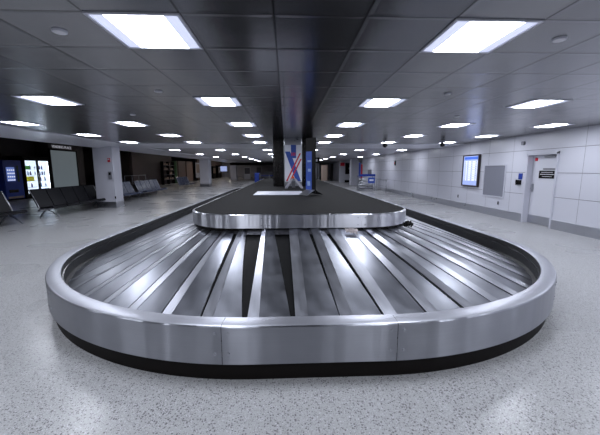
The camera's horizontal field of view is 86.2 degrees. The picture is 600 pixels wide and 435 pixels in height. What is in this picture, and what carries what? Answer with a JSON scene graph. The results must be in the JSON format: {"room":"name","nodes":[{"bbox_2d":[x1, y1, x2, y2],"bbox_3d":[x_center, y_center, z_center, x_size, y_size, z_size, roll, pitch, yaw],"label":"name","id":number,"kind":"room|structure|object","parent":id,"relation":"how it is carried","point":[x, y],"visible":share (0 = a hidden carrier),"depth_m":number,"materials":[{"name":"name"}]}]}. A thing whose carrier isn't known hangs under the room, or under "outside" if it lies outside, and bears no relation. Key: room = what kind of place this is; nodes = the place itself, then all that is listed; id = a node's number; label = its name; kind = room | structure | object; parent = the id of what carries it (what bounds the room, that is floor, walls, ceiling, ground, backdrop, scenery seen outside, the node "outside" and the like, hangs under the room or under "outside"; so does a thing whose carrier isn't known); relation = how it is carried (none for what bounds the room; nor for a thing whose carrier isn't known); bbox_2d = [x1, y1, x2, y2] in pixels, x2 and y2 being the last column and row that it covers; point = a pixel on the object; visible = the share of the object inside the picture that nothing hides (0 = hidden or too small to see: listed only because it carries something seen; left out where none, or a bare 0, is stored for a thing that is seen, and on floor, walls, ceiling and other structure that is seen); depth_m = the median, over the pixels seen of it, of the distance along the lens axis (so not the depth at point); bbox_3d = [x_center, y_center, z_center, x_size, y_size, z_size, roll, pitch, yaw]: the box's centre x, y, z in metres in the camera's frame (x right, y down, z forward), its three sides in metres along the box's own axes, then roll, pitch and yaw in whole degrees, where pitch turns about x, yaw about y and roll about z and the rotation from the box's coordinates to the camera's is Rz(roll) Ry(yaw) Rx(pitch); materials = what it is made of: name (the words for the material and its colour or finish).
{"room":"airport terminal","nodes":[
{"label":"airport terminal","id":0,"kind":"room"},
{"bbox_2d":[0,137,85,184],"bbox_3d":[-15.138,-1.172,7.577,1.000,3.300,30.600,0,9,-2],"label":"wall","id":1,"kind":"structure","parent":0,"point":[8,146],"depth_m":19.17,"materials":[{"name":"black paint"}]},
{"bbox_2d":[52,145,70,148],"bbox_3d":[-15.183,-4.481,20.433,0.020,0.168,1.807,0,9,-2],"label":"sign","id":2,"kind":"object","parent":1,"relation":"attached to","point":[54,146],"depth_m":20.20,"materials":[{"name":"grey"}]},
{"bbox_2d":[82,146,195,160],"bbox_3d":[-14.163,-5.984,28.351,10.350,0.001,73.000,0,9,-2],"label":"ceiling","id":3,"kind":"structure","parent":0,"point":[83,148],"depth_m":32.74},
{"bbox_2d":[83,150,195,186],"bbox_3d":[-19.812,-6.366,41.970,0.200,3.300,45.500,0,9,-2],"label":"wall","id":4,"kind":"structure","parent":0,"point":[87,155],"depth_m":34.64,"materials":[{"name":"black paint"}]},
{"bbox_2d":[129,152,171,184],"bbox_3d":[-14.473,-4.837,31.801,0.200,3.300,9.500,0,9,-2],"label":"wall","id":5,"kind":"structure","parent":0,"point":[142,164],"depth_m":30.05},
{"bbox_2d":[195,163,199,177],"bbox_3d":[-14.530,-6.726,45.634,0.065,2.100,2.200,0,9,-2],"label":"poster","id":6,"kind":"object","parent":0,"point":[196,164],"visible":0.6,"depth_m":45.28,"materials":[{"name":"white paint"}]},
{"bbox_2d":[196,164,199,172],"bbox_3d":[-14.501,-6.974,45.598,0.005,1.200,1.800,0,9,-2],"label":"picture","id":7,"kind":"object","parent":6,"relation":"attached to","point":[197,165],"depth_m":45.28},
{"bbox_2d":[196,159,221,179],"bbox_3d":[-15.502,-8.473,55.856,0.200,3.300,17.800,0,9,-2],"label":"wall","id":8,"kind":"structure","parent":0,"point":[213,163],"depth_m":58.10,"materials":[{"name":"brown wood"}]},
{"bbox_2d":[220,166,226,171],"bbox_3d":[-10.861,-6.319,45.748,1.000,2.050,0.106,0,9,-2],"label":"display screen","id":9,"kind":"object","parent":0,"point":[222,168],"visible":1,"depth_m":45.60,"materials":[{"name":"glass"}]},
{"bbox_2d":[222,162,320,176],"bbox_3d":[-5.842,-9.797,65.180,30.100,3.100,0.200,0,9,-2],"label":"wall","id":10,"kind":"structure","parent":0,"point":[265,168],"depth_m":64.93,"materials":[{"name":"white paint"}]},
{"bbox_2d":[0,125,243,162],"bbox_3d":[-8.293,-5.618,28.658,1.400,0.835,73.000,0,9,-2],"label":"trim","id":11,"kind":"structure","parent":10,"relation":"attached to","point":[11,132],"depth_m":10.78,"materials":[{"name":"paint"}]},
{"bbox_2d":[154,148,424,163],"bbox_3d":[1.104,-7.060,40.084,18.350,0.001,50.789,0,9,-2],"label":"ceiling","id":12,"kind":"structure","parent":0,"point":[247,155],"depth_m":20.33,"materials":[{"name":"paint"}]},
{"bbox_2d":[230,163,272,164],"bbox_3d":[-6.592,-7.591,45.135,6.500,0.435,0.160,0,9,-2],"label":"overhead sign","id":13,"kind":"object","parent":12,"relation":"hanging from","point":[230,163],"visible":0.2,"depth_m":45.05,"materials":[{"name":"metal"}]},
{"bbox_2d":[0,0,599,143],"bbox_3d":[0.410,-1.411,2.739,13.770,0.001,19.799,0,9,-2],"label":"ceiling","id":14,"kind":"structure","parent":0,"point":[295,68],"depth_m":3.24,"materials":[{"name":"metal"}]},
{"bbox_2d":[0,121,44,125],"bbox_3d":[-6.028,-2.025,6.898,0.603,0.010,0.603,0,9,-2],"label":"recessed light","id":15,"kind":"object","parent":14,"relation":"in","point":[18,123],"visible":1,"depth_m":6.89,"materials":[{"name":"white paint"}]},
{"bbox_2d":[11,95,83,104],"bbox_3d":[-3.597,-1.683,4.612,0.603,0.010,0.603,0,9,-2],"label":"recessed light","id":16,"kind":"object","parent":14,"relation":"in","point":[44,100],"visible":1,"depth_m":4.58,"materials":[{"name":"white paint"}]},
{"bbox_2d":[51,28,67,34],"bbox_3d":[-1.728,-1.335,2.303,0.100,0.014,0.100,0,9,-2],"label":"ceiling speaker","id":17,"kind":"object","parent":14,"relation":"attached to","point":[59,31],"visible":1,"depth_m":2.28,"materials":[{"name":"white paint"}]},
{"bbox_2d":[73,134,101,135],"bbox_3d":[-6.130,-2.385,9.281,0.603,0.010,0.603,0,9,-2],"label":"recessed light","id":18,"kind":"object","parent":14,"relation":"in","point":[73,134],"visible":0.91,"depth_m":9.22,"materials":[{"name":"white paint"}]},
{"bbox_2d":[116,141,139,142],"bbox_3d":[-6.232,-2.745,11.664,0.603,0.010,0.603,0,9,-2],"label":"recessed light","id":19,"kind":"object","parent":14,"relation":"in","point":[116,141],"visible":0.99,"depth_m":11.46,"materials":[{"name":"white paint"}]},
{"bbox_2d":[110,122,149,125],"bbox_3d":[-3.699,-2.043,6.995,0.603,0.010,0.603,0,9,-2],"label":"recessed light","id":20,"kind":"object","parent":14,"relation":"in","point":[118,123],"visible":1,"depth_m":6.94,"materials":[{"name":"white paint"}]},
{"bbox_2d":[82,11,202,49],"bbox_3d":[-1.085,-1.342,2.330,0.603,0.010,0.603,0,9,-2],"label":"recessed light","id":21,"kind":"object","parent":14,"relation":"in","point":[134,30],"visible":1,"depth_m":2.26,"materials":[{"name":"white paint"}]},
{"bbox_2d":[156,134,183,136],"bbox_3d":[-3.801,-2.403,9.378,0.603,0.010,0.603,0,9,-2],"label":"recessed light","id":22,"kind":"object","parent":14,"relation":"in","point":[163,135],"visible":1,"depth_m":9.38,"materials":[{"name":"white paint"}]},
{"bbox_2d":[183,141,202,142],"bbox_3d":[-3.903,-2.763,11.761,0.603,0.010,0.603,0,9,-2],"label":"recessed light","id":23,"kind":"object","parent":14,"relation":"in","point":[183,141],"visible":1,"depth_m":11.65,"materials":[{"name":"white paint"}]},
{"bbox_2d":[193,97,242,105],"bbox_3d":[-1.187,-1.702,4.712,0.603,0.010,0.603,0,9,-2],"label":"recessed light","id":24,"kind":"object","parent":14,"relation":"in","point":[205,101],"visible":1,"depth_m":4.68,"materials":[{"name":"white paint"}]},
{"bbox_2d":[226,122,255,125],"bbox_3d":[-1.289,-2.062,7.095,0.603,0.010,0.603,0,9,-2],"label":"recessed light","id":25,"kind":"object","parent":14,"relation":"in","point":[228,123],"visible":1,"depth_m":6.97,"materials":[{"name":"white paint"}]},
{"bbox_2d":[241,134,263,136],"bbox_3d":[-1.391,-2.422,9.478,0.603,0.010,0.603,0,9,-2],"label":"recessed light","id":26,"kind":"object","parent":14,"relation":"in","point":[244,135],"visible":1,"depth_m":9.42,"materials":[{"name":"white paint"}]},
{"bbox_2d":[323,135,344,136],"bbox_3d":[1.019,-2.441,9.578,0.603,0.010,0.603,0,9,-2],"label":"recessed light","id":27,"kind":"object","parent":14,"relation":"in","point":[324,135],"visible":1,"depth_m":9.50,"materials":[{"name":"white paint"}]},
{"bbox_2d":[335,123,365,126],"bbox_3d":[1.121,-2.081,7.196,0.603,0.010,0.603,0,9,-2],"label":"recessed light","id":28,"kind":"object","parent":14,"relation":"in","point":[338,124],"visible":1,"depth_m":7.16,"materials":[{"name":"white paint"}]},
{"bbox_2d":[357,98,408,106],"bbox_3d":[1.223,-1.721,4.813,0.603,0.010,0.603,0,9,-2],"label":"recessed light","id":29,"kind":"object","parent":14,"relation":"in","point":[368,102],"visible":1,"depth_m":4.76,"materials":[{"name":"white paint"}]},
{"bbox_2d":[401,135,425,136],"bbox_3d":[3.429,-2.460,9.678,0.603,0.010,0.603,0,9,-2],"label":"recessed light","id":30,"kind":"object","parent":14,"relation":"in","point":[405,135],"visible":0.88,"depth_m":9.65,"materials":[{"name":"white paint"}]},
{"bbox_2d":[437,123,475,126],"bbox_3d":[3.530,-2.100,7.296,0.603,0.010,0.603,0,9,-2],"label":"recessed light","id":31,"kind":"object","parent":14,"relation":"in","point":[447,124],"visible":0.99,"depth_m":7.18,"materials":[{"name":"white paint"}]},
{"bbox_2d":[419,18,544,52],"bbox_3d":[1.325,-1.361,2.430,0.603,0.010,0.603,0,9,-2],"label":"recessed light","id":32,"kind":"object","parent":14,"relation":"in","point":[463,35],"visible":1,"depth_m":2.37,"materials":[{"name":"white paint"}]},
{"bbox_2d":[475,135,502,136],"bbox_3d":[5.699,-2.478,9.773,0.603,0.010,0.603,0,9,-2],"label":"recessed light","id":33,"kind":"object","parent":14,"relation":"in","point":[480,135],"visible":0.97,"depth_m":9.58,"materials":[{"name":"white paint"}]},
{"bbox_2d":[505,99,572,107],"bbox_3d":[3.632,-1.740,4.913,0.603,0.010,0.603,0,9,-2],"label":"recessed light","id":34,"kind":"object","parent":14,"relation":"in","point":[534,103],"visible":1,"depth_m":4.86,"materials":[{"name":"white paint"}]},
{"bbox_2d":[529,124,572,127],"bbox_3d":[5.801,-2.118,7.390,0.603,0.010,0.603,0,9,-2],"label":"recessed light","id":35,"kind":"object","parent":14,"relation":"in","point":[544,125],"visible":0.97,"depth_m":7.37,"materials":[{"name":"white paint"}]},
{"bbox_2d":[551,36,567,42],"bbox_3d":[1.989,-1.364,2.458,0.100,0.014,0.100,0,9,-2],"label":"ceiling speaker","id":36,"kind":"object","parent":14,"relation":"attached to","point":[561,38],"visible":1,"depth_m":2.44,"materials":[{"name":"white paint"}]},
{"bbox_2d":[0,177,599,434],"bbox_3d":[-4.292,-2.799,29.255,30.100,0.001,73.000,0,9,-2],"label":"floor","id":37,"kind":"structure","parent":0,"point":[549,384],"depth_m":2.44,"materials":[{"name":"stone"}]},
{"bbox_2d":[0,160,24,200],"bbox_3d":[-15.409,-1.955,16.836,0.820,2.080,1.150,0,9,-2],"label":"vending machine","id":38,"kind":"object","parent":37,"relation":"on","point":[11,178],"visible":1,"depth_m":16.69,"materials":[{"name":"blue paint"}]},
{"bbox_2d":[0,191,27,223],"bbox_3d":[-8.504,-0.104,8.255,0.774,0.957,3.000,0,9,-2],"label":"bench","id":39,"kind":"object","parent":37,"relation":"on","point":[5,211],"visible":1,"depth_m":9.41,"materials":[{"name":"metal"}]},
{"bbox_2d":[7,156,51,198],"bbox_3d":[-15.465,-2.333,18.497,0.852,2.330,1.950,0,9,-2],"label":"cooler","id":40,"kind":"object","parent":37,"relation":"on","point":[25,160],"visible":0.66,"depth_m":18.54,"materials":[{"name":"metal"}]},
{"bbox_2d":[27,176,34,180],"bbox_3d":[-15.284,-2.192,18.126,0.200,0.260,0.400,0,9,-2],"label":"carton","id":41,"kind":"object","parent":40,"relation":"on","point":[29,178],"visible":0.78,"depth_m":18.05,"materials":[{"name":"yellow cardboard"}]},
{"bbox_2d":[48,149,79,187],"bbox_3d":[-15.158,-2.926,20.713,0.080,2.840,2.540,0,9,-2],"label":"frosted panel","id":42,"kind":"object","parent":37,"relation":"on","point":[64,170],"visible":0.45,"depth_m":20.52,"materials":[{"name":"grey glass"}]},
{"bbox_2d":[28,185,105,217],"bbox_3d":[-8.488,-0.719,12.323,0.774,0.957,4.120,0,9,-2],"label":"bench","id":43,"kind":"object","parent":37,"relation":"on","point":[45,199],"visible":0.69,"depth_m":11.57,"materials":[{"name":"metal"}]},
{"bbox_2d":[92,146,124,207],"bbox_3d":[-8.148,-1.820,13.624,0.804,2.750,0.674,0,9,-2],"label":"pillar","id":44,"kind":"structure","parent":37,"relation":"on","point":[106,188],"depth_m":13.38,"materials":[{"name":"white paint"}]},
{"bbox_2d":[95,183,156,198],"bbox_3d":[-10.237,-1.604,19.008,0.950,0.720,6.300,0,9,-2],"label":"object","id":45,"kind":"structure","parent":37,"relation":"on","point":[133,184],"depth_m":19.01,"materials":[{"name":"black metal"}]},
{"bbox_2d":[122,181,142,198],"bbox_3d":[-8.870,-1.288,16.088,0.774,0.957,2.960,0,9,-2],"label":"bench","id":46,"kind":"object","parent":37,"relation":"on","point":[128,190],"visible":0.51,"depth_m":16.86,"materials":[{"name":"metal"}]},
{"bbox_2d":[133,179,167,196],"bbox_3d":[-9.015,-1.801,19.486,0.774,0.957,3.340,0,9,-2],"label":"bench","id":47,"kind":"object","parent":37,"relation":"on","point":[145,186],"visible":0.91,"depth_m":19.20,"materials":[{"name":"metal"}]},
{"bbox_2d":[160,161,174,184],"bbox_3d":[-14.293,-4.820,34.696,0.300,2.400,3.260,0,9,-2],"label":"shelving","id":48,"kind":"object","parent":37,"relation":"on","point":[167,164],"visible":0.99,"depth_m":34.59,"materials":[{"name":"black metal"}]},
{"bbox_2d":[172,161,177,182],"bbox_3d":[-14.361,-5.198,36.863,0.350,2.500,0.400,0,9,-2],"label":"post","id":49,"kind":"object","parent":37,"relation":"on","point":[175,162],"visible":0.5,"depth_m":36.73,"materials":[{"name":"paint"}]},
{"bbox_2d":[177,161,185,176],"bbox_3d":[-14.608,-5.642,39.468,0.180,2.600,2.900,0,9,-2],"label":"shutter panel","id":50,"kind":"object","parent":37,"relation":"on","point":[181,172],"visible":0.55,"depth_m":39.31,"materials":[{"name":"brown wood"}]},
{"bbox_2d":[175,177,194,188],"bbox_3d":[-9.807,-3.007,27.469,0.774,0.957,3.040,0,9,-2],"label":"bench","id":51,"kind":"object","parent":37,"relation":"on","point":[181,181],"visible":1,"depth_m":27.16,"materials":[{"name":"metal"}]},
{"bbox_2d":[185,161,192,180],"bbox_3d":[-14.743,-6.120,42.629,0.180,2.600,2.900,0,9,-2],"label":"shutter panel","id":52,"kind":"object","parent":37,"relation":"on","point":[188,165],"visible":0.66,"depth_m":42.55,"materials":[{"name":"brown wood"}]},
{"bbox_2d":[199,159,211,186],"bbox_3d":[-8.856,-4.302,30.047,0.854,2.750,1.024,0,9,-2],"label":"pillar","id":53,"kind":"structure","parent":37,"relation":"on","point":[205,164],"depth_m":29.62,"materials":[{"name":"white paint"}]},
{"bbox_2d":[211,166,215,178],"bbox_3d":[-15.075,-7.823,55.568,0.520,2.100,1.800,0,9,-2],"label":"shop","id":54,"kind":"object","parent":37,"relation":"on","point":[213,171],"visible":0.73,"depth_m":54.81},
{"bbox_2d":[215,165,220,177],"bbox_3d":[-15.261,-8.579,59.900,0.520,2.300,2.200,0,9,-2],"label":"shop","id":55,"kind":"object","parent":37,"relation":"on","point":[218,173],"visible":0.9,"depth_m":58.92,"materials":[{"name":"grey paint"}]},
{"bbox_2d":[230,165,237,179],"bbox_3d":[-9.549,-6.751,46.248,0.854,2.750,1.024,0,9,-2],"label":"pillar","id":56,"kind":"structure","parent":37,"relation":"on","point":[233,168],"depth_m":45.81,"materials":[{"name":"white paint"}]},
{"bbox_2d":[241,165,246,177],"bbox_3d":[-10.031,-8.454,57.510,0.854,2.750,1.024,0,9,-2],"label":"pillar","id":57,"kind":"structure","parent":37,"relation":"on","point":[242,166],"depth_m":57.01,"materials":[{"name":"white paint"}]},
{"bbox_2d":[244,167,250,178],"bbox_3d":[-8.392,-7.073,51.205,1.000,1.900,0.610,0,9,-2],"label":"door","id":58,"kind":"structure","parent":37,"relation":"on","point":[247,170],"depth_m":50.93,"materials":[{"name":"grey paint"}]},
{"bbox_2d":[254,173,258,181],"bbox_3d":[-4.981,-4.559,37.058,0.540,1.150,0.540,0,9,-2],"label":"bin","id":59,"kind":"object","parent":37,"relation":"on","point":[255,174],"visible":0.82,"depth_m":36.79,"materials":[{"name":"plastic"}]},
{"bbox_2d":[256,167,261,178],"bbox_3d":[-7.062,-7.731,55.211,0.900,2.000,0.610,0,9,-2],"label":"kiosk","id":60,"kind":"object","parent":37,"relation":"on","point":[258,169],"visible":0.78,"depth_m":54.89,"materials":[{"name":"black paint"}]},
{"bbox_2d":[263,172,271,178],"bbox_3d":[-5.009,-6.454,49.418,1.300,1.200,0.610,0,9,-2],"label":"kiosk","id":61,"kind":"object","parent":37,"relation":"on","point":[264,173],"visible":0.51,"depth_m":49.11,"materials":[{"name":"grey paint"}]},
{"bbox_2d":[45,178,556,379],"bbox_3d":[-0.262,-0.711,11.934,6.792,1.037,19.386,0,9,-2],"label":"carousel","id":62,"kind":"object","parent":37,"relation":"on","point":[286,291],"visible":0.95,"depth_m":3.13,"materials":[{"name":"metal"}]},
{"bbox_2d":[254,191,301,194],"bbox_3d":[-0.487,-0.574,7.515,1.100,0.012,1.100,0,9,-2],"label":"flat board","id":63,"kind":"object","parent":62,"relation":"on","point":[257,192],"visible":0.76,"depth_m":7.58,"materials":[{"name":"white"}]},
{"bbox_2d":[273,138,305,185],"bbox_3d":[-0.246,-1.855,10.844,1.292,1.545,0.800,0,9,-2],"label":"column","id":64,"kind":"structure","parent":62,"relation":"on","point":[279,144],"depth_m":10.44,"materials":[{"name":"paint"}]},
{"bbox_2d":[285,145,302,188],"bbox_3d":[-0.181,-1.457,9.133,0.510,1.240,0.635,0,9,-2],"label":"banner stand","id":65,"kind":"object","parent":62,"relation":"on","point":[293,153],"visible":1,"depth_m":9.40,"materials":[{"name":"multicoloured fabric"}]},
{"bbox_2d":[299,137,322,195],"bbox_3d":[0.230,-1.076,6.781,0.422,1.191,0.320,-6,10,-34],"label":"banner stand","id":66,"kind":"object","parent":62,"relation":"on","point":[310,142],"visible":1,"depth_m":6.75,"materials":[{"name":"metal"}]},
{"bbox_2d":[306,151,311,189],"bbox_3d":[0.189,-0.973,6.833,0.004,0.850,0.205,-6,10,-34],"label":"print","id":67,"kind":"object","parent":66,"relation":"attached to","point":[308,153],"depth_m":6.82},
{"bbox_2d":[345,228,357,233],"bbox_3d":[0.639,0.163,3.959,0.163,0.065,0.094,0,9,-2],"label":"scrap","id":68,"kind":"object","parent":62,"relation":"on","point":[350,230],"visible":1,"depth_m":3.94,"materials":[{"name":"white paper"}]},
{"bbox_2d":[403,221,413,226],"bbox_3d":[1.426,0.085,4.224,0.145,0.082,0.121,0,9,-2],"label":"scrap","id":69,"kind":"object","parent":62,"relation":"on","point":[406,223],"visible":1,"depth_m":4.21,"materials":[{"name":"black"}]},
{"bbox_2d":[316,163,318,179],"bbox_3d":[2.283,-7.155,49.629,0.080,2.500,12.080,0,9,-2],"label":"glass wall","id":70,"kind":"structure","parent":37,"relation":"on","point":[316,163],"depth_m":43.83,"materials":[{"name":"glass"}]},
{"bbox_2d":[321,165,327,180],"bbox_3d":[3.200,-5.842,42.275,0.860,2.100,0.500,0,9,-2],"label":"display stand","id":71,"kind":"object","parent":37,"relation":"on","point":[323,167],"visible":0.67,"depth_m":42.07,"materials":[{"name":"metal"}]},
{"bbox_2d":[330,164,332,180],"bbox_3d":[4.120,-5.873,41.804,0.410,2.300,0.500,0,9,-2],"label":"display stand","id":72,"kind":"object","parent":37,"relation":"on","point":[331,165],"visible":0.83,"depth_m":41.60,"materials":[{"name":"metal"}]},
{"bbox_2d":[349,159,358,184],"bbox_3d":[5.371,-4.513,31.839,0.750,2.585,0.800,0,9,-2],"label":"pillar","id":73,"kind":"structure","parent":37,"relation":"on","point":[354,163],"depth_m":31.46,"materials":[{"name":"white paint"}]},
{"bbox_2d":[359,162,363,189],"bbox_3d":[4.780,-3.265,25.220,0.500,2.100,0.400,0,9,-2],"label":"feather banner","id":74,"kind":"object","parent":37,"relation":"on","point":[360,164],"visible":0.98,"depth_m":25.12,"materials":[{"name":"blue fabric"}]},
{"bbox_2d":[357,170,374,190],"bbox_3d":[4.936,-2.800,23.984,1.240,1.550,0.695,0,9,-2],"label":"luggage cart","id":75,"kind":"object","parent":37,"relation":"on","point":[370,179],"visible":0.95,"depth_m":23.74,"materials":[{"name":"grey metal"}]},
{"bbox_2d":[321,161,361,181],"bbox_3d":[6.958,-7.571,52.044,5.650,2.585,27.500,0,9,-2],"label":"wall","id":76,"kind":"structure","parent":0,"point":[339,174],"depth_m":42.99,"materials":[{"name":"grey paint"}]},
{"bbox_2d":[345,163,349,173],"bbox_3d":[6.120,-5.843,38.235,1.440,1.300,0.130,0,9,-2],"label":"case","id":77,"kind":"object","parent":76,"relation":"attached to","point":[347,165],"visible":0.44,"depth_m":38.16,"materials":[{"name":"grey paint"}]},
{"bbox_2d":[362,125,599,227],"bbox_3d":[6.774,-1.486,11.808,0.300,2.585,37.200,0,9,-2],"label":"wall","id":78,"kind":"structure","parent":0,"point":[571,160],"depth_m":10.19,"materials":[{"name":"white tile"}]},
{"bbox_2d":[120,143,464,148],"bbox_3d":[-0.059,-3.062,13.711,13.770,0.055,2.412,0,9,-2],"label":"trim","id":79,"kind":"structure","parent":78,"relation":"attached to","point":[143,145],"depth_m":13.14,"materials":[{"name":"paint"}]},
{"bbox_2d":[461,154,480,186],"bbox_3d":[6.555,-1.801,12.307,0.090,1.200,1.080,0,9,-2],"label":"screen","id":80,"kind":"object","parent":78,"relation":"attached to","point":[471,164],"visible":1,"depth_m":12.22,"materials":[{"name":"blue glass"}]},
{"bbox_2d":[361,183,599,239],"bbox_3d":[6.626,-0.330,11.976,0.040,0.250,37.200,0,9,-2],"label":"baseboard","id":81,"kind":"structure","parent":78,"relation":"attached to","point":[582,230],"depth_m":10.74,"materials":[{"name":"metal"}]},
{"bbox_2d":[366,126,599,219],"bbox_3d":[6.627,-1.613,11.782,0.014,2.325,37.200,0,9,-2],"label":"trim","id":82,"kind":"structure","parent":78,"relation":"attached to","point":[588,126],"depth_m":10.14,"materials":[{"name":"grey metal"}]},
{"bbox_2d":[482,164,506,197],"bbox_3d":[6.644,-1.259,10.996,0.030,1.100,1.160,0,9,-2],"label":"notice board","id":83,"kind":"object","parent":78,"relation":"attached to","point":[494,176],"visible":1,"depth_m":10.95,"materials":[{"name":"white paint"}]},
{"bbox_2d":[515,173,522,184],"bbox_3d":[6.660,-1.168,9.760,0.103,0.350,0.170,0,9,-2],"label":"wall phone","id":84,"kind":"object","parent":78,"relation":"attached to","point":[517,182],"visible":1,"depth_m":9.74,"materials":[{"name":"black plastic"}]},
{"bbox_2d":[520,151,559,228],"bbox_3d":[6.857,-0.797,9.040,0.295,2.050,1.100,0,9,-2],"label":"door","id":85,"kind":"structure","parent":78,"relation":"in","point":[541,171],"depth_m":9.17,"materials":[{"name":"white paint"}]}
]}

